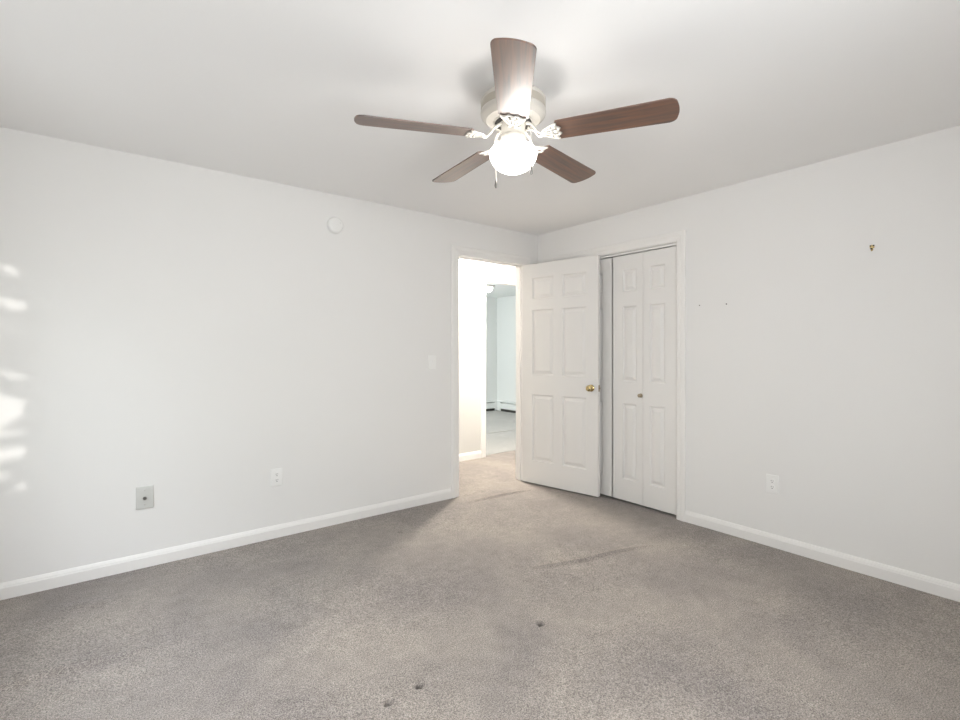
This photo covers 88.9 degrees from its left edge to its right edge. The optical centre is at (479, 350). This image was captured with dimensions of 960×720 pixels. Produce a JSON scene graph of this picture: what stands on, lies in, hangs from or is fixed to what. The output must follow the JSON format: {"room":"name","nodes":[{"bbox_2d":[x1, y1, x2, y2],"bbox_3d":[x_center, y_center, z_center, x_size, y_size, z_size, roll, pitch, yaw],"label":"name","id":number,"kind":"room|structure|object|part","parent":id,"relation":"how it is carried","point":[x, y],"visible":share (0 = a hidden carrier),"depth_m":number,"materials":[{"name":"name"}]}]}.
{"room":"empty bedroom","nodes":[
{"label":"empty bedroom","id":0,"kind":"room"},
{"bbox_2d":[0,127,537,582],"bbox_3d":[-0.049,0.065,4.473,6.970,2.430,0.110,0,0,-38],"label":"wall","id":1,"kind":"structure","parent":0,"point":[194,334],"depth_m":3.06,"materials":[{"name":"paint"}]},
{"bbox_2d":[136,485,153,509],"bbox_3d":[-1.976,0.868,2.883,0.086,0.128,0.024,0,0,-38],"label":"cable plate","id":2,"kind":"object","parent":1,"relation":"attached to","point":[144,495],"visible":1,"depth_m":2.88,"materials":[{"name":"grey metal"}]},
{"bbox_2d":[0,488,451,599],"bbox_3d":[-1.460,1.238,3.292,3.073,0.084,0.015,0,0,-38],"label":"baseboard","id":3,"kind":"structure","parent":1,"relation":"attached to","point":[24,586],"depth_m":3.05,"materials":[{"name":"white wood"}]},
{"bbox_2d":[271,468,281,486],"bbox_3d":[-1.392,0.868,3.349,0.074,0.119,0.009,0,0,-38],"label":"wall outlet","id":4,"kind":"object","parent":1,"relation":"attached to","point":[276,474],"visible":1,"depth_m":3.34,"materials":[{"name":"white plastic"}]},
{"bbox_2d":[327,217,342,233],"bbox_3d":[-1.060,-0.920,3.589,0.120,0.120,0.038,0,0,-38],"label":"smoke detector","id":5,"kind":"object","parent":1,"relation":"attached to","point":[334,224],"visible":1,"depth_m":3.57,"materials":[{"name":"white plastic"}]},
{"bbox_2d":[451,245,529,497],"bbox_3d":[0.124,0.182,4.527,0.934,2.195,0.017,0,0,-38],"label":"trim","id":6,"kind":"structure","parent":1,"relation":"attached to","point":[456,251],"depth_m":4.26,"materials":[{"name":"white wood"}]},
{"bbox_2d":[459,255,523,480],"bbox_3d":[0.089,0.216,4.581,0.810,2.128,0.114,0,0,-38],"label":"trim","id":7,"kind":"structure","parent":1,"relation":"attached to","point":[519,267],"depth_m":4.81,"materials":[{"name":"white wood"}]},
{"bbox_2d":[523,255,599,496],"bbox_3d":[0.728,0.220,4.496,0.824,2.088,0.147,0,0,41],"label":"door","id":8,"kind":"structure","parent":1,"relation":"in","point":[561,298],"depth_m":4.45,"materials":[{"name":"white wood"}]},
{"bbox_3d":[0.951,0.328,4.241,0.062,0.062,0.056,0,0,41],"label":"knob","id":9,"kind":"part","parent":8,"relation":"part of","materials":[{"name":"gold metal"}]},
{"bbox_2d":[0,410,959,719],"bbox_3d":[0.045,1.286,4.978,7.520,0.047,8.530,0,0,-38],"label":"floor","id":10,"kind":"structure","parent":0,"point":[507,597],"depth_m":2.25,"materials":[{"name":"grey carpet"}]},
{"bbox_2d":[0,0,959,235],"bbox_3d":[0.427,-1.190,2.320,5.070,0.080,4.090,0,0,-38],"label":"ceiling","id":11,"kind":"structure","parent":0,"point":[268,90],"depth_m":2.11,"materials":[{"name":"paint"}]},
{"bbox_2d":[354,38,679,187],"bbox_3d":[0.134,-0.918,2.137,1.268,0.463,1.250,0,0,-38],"label":"ceiling fan","id":12,"kind":"object","parent":11,"relation":"hanging from","point":[514,106],"visible":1,"depth_m":1.99,"materials":[{"name":"brown wood"}]},
{"bbox_3d":[-0.265,-0.916,1.997,0.484,0.006,0.142,0,10,-14],"label":"fan blade","id":13,"kind":"part","parent":12,"relation":"part of","materials":[{"name":"brown wood"}]},
{"bbox_3d":[-0.081,-0.916,2.455,0.142,0.006,0.484,-12,7,-32],"label":"fan blade","id":14,"kind":"part","parent":12,"relation":"part of","materials":[{"name":"brown wood"}]},
{"bbox_3d":[0.142,-0.831,2.100,0.202,0.139,0.202,0,0,-38],"label":"glass globe","id":15,"kind":"part","parent":12,"relation":"part of"},
{"bbox_3d":[0.115,-0.916,1.681,0.142,0.006,0.484,11,1,4],"label":"fan blade","id":16,"kind":"part","parent":12,"relation":"part of","materials":[{"name":"brown wood"}]},
{"bbox_3d":[0.200,-0.847,2.039,0.004,0.169,0.066,0,0,-19],"label":"pull chain","id":17,"kind":"part","parent":12,"relation":"part of","materials":[{"name":"beige metal"}]},
{"bbox_3d":[0.411,-0.916,2.422,0.142,0.006,0.484,-14,-9,39],"label":"fan blade","id":18,"kind":"part","parent":12,"relation":"part of","materials":[{"name":"brown wood"}]},
{"bbox_3d":[0.532,-0.916,1.944,0.484,0.006,0.142,0,-10,22],"label":"fan blade","id":19,"kind":"part","parent":12,"relation":"part of","materials":[{"name":"brown wood"}]},
{"bbox_2d":[459,259,515,453],"bbox_3d":[0.326,0.065,6.162,6.300,2.430,0.110,0,0,-38],"label":"wall","id":20,"kind":"structure","parent":0,"point":[470,271],"depth_m":5.74,"materials":[{"name":"paint"}]},
{"bbox_2d":[459,451,480,461],"bbox_3d":[-1.053,1.238,5.005,2.703,0.084,0.015,0,0,-38],"label":"baseboard","id":21,"kind":"structure","parent":20,"relation":"attached to","point":[477,454],"depth_m":5.73,"materials":[{"name":"white wood"}]},
{"bbox_2d":[481,273,515,457],"bbox_3d":[0.384,0.180,6.127,0.944,2.200,0.017,0,0,-38],"label":"trim","id":22,"kind":"structure","parent":20,"relation":"attached to","point":[484,277],"depth_m":5.85,"materials":[{"name":"white wood"}]},
{"bbox_2d":[486,280,515,285],"bbox_3d":[0.345,0.214,6.177,0.812,2.132,0.114,0,0,-38],"label":"trim","id":23,"kind":"structure","parent":20,"relation":"attached to","point":[487,281],"depth_m":6.07,"materials":[{"name":"white wood"}]},
{"bbox_2d":[486,297,496,400],"bbox_3d":[-1.129,0.065,9.404,4.000,2.430,0.110,0,0,-38],"label":"wall","id":24,"kind":"structure","parent":0,"point":[491,303],"depth_m":10.41,"materials":[{"name":"paint"}]},
{"bbox_2d":[486,400,496,410],"bbox_3d":[-0.962,1.169,9.417,3.440,0.213,0.074,0,0,-38],"label":"baseboard heater","id":25,"kind":"object","parent":24,"relation":"attached to","point":[490,405],"visible":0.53,"depth_m":10.33,"materials":[{"name":"metal"}]},
{"bbox_2d":[486,283,515,297],"bbox_3d":[-0.101,-1.180,8.088,4.000,0.100,3.450,0,0,-38],"label":"ceiling","id":26,"kind":"structure","parent":0,"point":[499,290],"depth_m":9.37,"materials":[{"name":"paint"}]},
{"bbox_2d":[486,284,494,291],"bbox_3d":[0.128,-1.071,8.501,0.264,0.117,0.264,0,0,-38],"label":"ceiling light","id":27,"kind":"object","parent":26,"relation":"attached to","point":[489,288],"visible":0.59,"depth_m":8.42,"materials":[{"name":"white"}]},
{"bbox_3d":[0.128,-1.058,8.501,0.188,0.090,0.188,0,0,-38],"label":"glass globe","id":28,"kind":"part","parent":27,"relation":"part of"},
{"bbox_2d":[497,295,515,401],"bbox_3d":[1.435,0.065,9.217,0.110,2.430,3.340,0,0,-38],"label":"wall","id":29,"kind":"structure","parent":0,"point":[506,306],"depth_m":10.25,"materials":[{"name":"paint"}]},
{"bbox_2d":[497,400,515,412],"bbox_3d":[1.282,1.169,9.263,0.074,0.213,2.920,0,0,-38],"label":"baseboard heater","id":30,"kind":"object","parent":29,"relation":"attached to","point":[505,406],"visible":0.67,"depth_m":10.16,"materials":[{"name":"metal"}]},
{"bbox_3d":[1.291,1.163,9.258,0.066,0.195,2.900,0,0,-38],"label":"panel","id":31,"kind":"part","parent":30,"relation":"part of","materials":[{"name":"metal"}]},
{"bbox_2d":[538,125,959,584],"bbox_3d":[1.847,0.065,3.359,0.110,2.430,3.980,0,0,-38],"label":"wall","id":32,"kind":"structure","parent":0,"point":[829,367],"depth_m":2.93,"materials":[{"name":"paint"}]},
{"bbox_2d":[600,258,611,496],"bbox_3d":[0.956,0.230,4.446,0.062,2.060,0.608,0,0,-38],"label":"door","id":33,"kind":"structure","parent":32,"relation":"in","point":[605,264],"depth_m":4.26,"materials":[{"name":"white wood"}]},
{"bbox_2d":[552,230,685,521],"bbox_3d":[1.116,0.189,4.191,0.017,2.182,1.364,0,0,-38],"label":"trim","id":34,"kind":"structure","parent":32,"relation":"attached to","point":[679,236],"depth_m":3.69,"materials":[{"name":"white wood"}]},
{"bbox_2d":[600,243,675,258],"bbox_3d":[1.150,-0.816,4.217,0.032,0.016,1.204,0,0,-38],"label":"trim","id":35,"kind":"structure","parent":32,"relation":"attached to","point":[673,244],"depth_m":4.00,"materials":[{"name":"white wood"}]},
{"bbox_2d":[612,246,675,514],"bbox_3d":[1.325,0.230,3.974,0.062,2.060,0.608,0,0,-38],"label":"door","id":36,"kind":"structure","parent":32,"relation":"in","point":[643,283],"depth_m":3.96,"materials":[{"name":"white wood"}]},
{"bbox_2d":[766,474,778,494],"bbox_3d":[1.905,0.871,3.187,0.009,0.119,0.074,0,0,-38],"label":"wall outlet","id":37,"kind":"object","parent":32,"relation":"attached to","point":[772,481],"visible":1,"depth_m":3.18,"materials":[{"name":"white plastic"}]},
{"bbox_2d":[685,510,959,601],"bbox_3d":[2.246,1.238,2.746,0.015,0.084,2.303,0,0,-38],"label":"baseboard","id":38,"kind":"structure","parent":32,"relation":"attached to","point":[949,590],"depth_m":2.90,"materials":[{"name":"white wood"}]}
]}

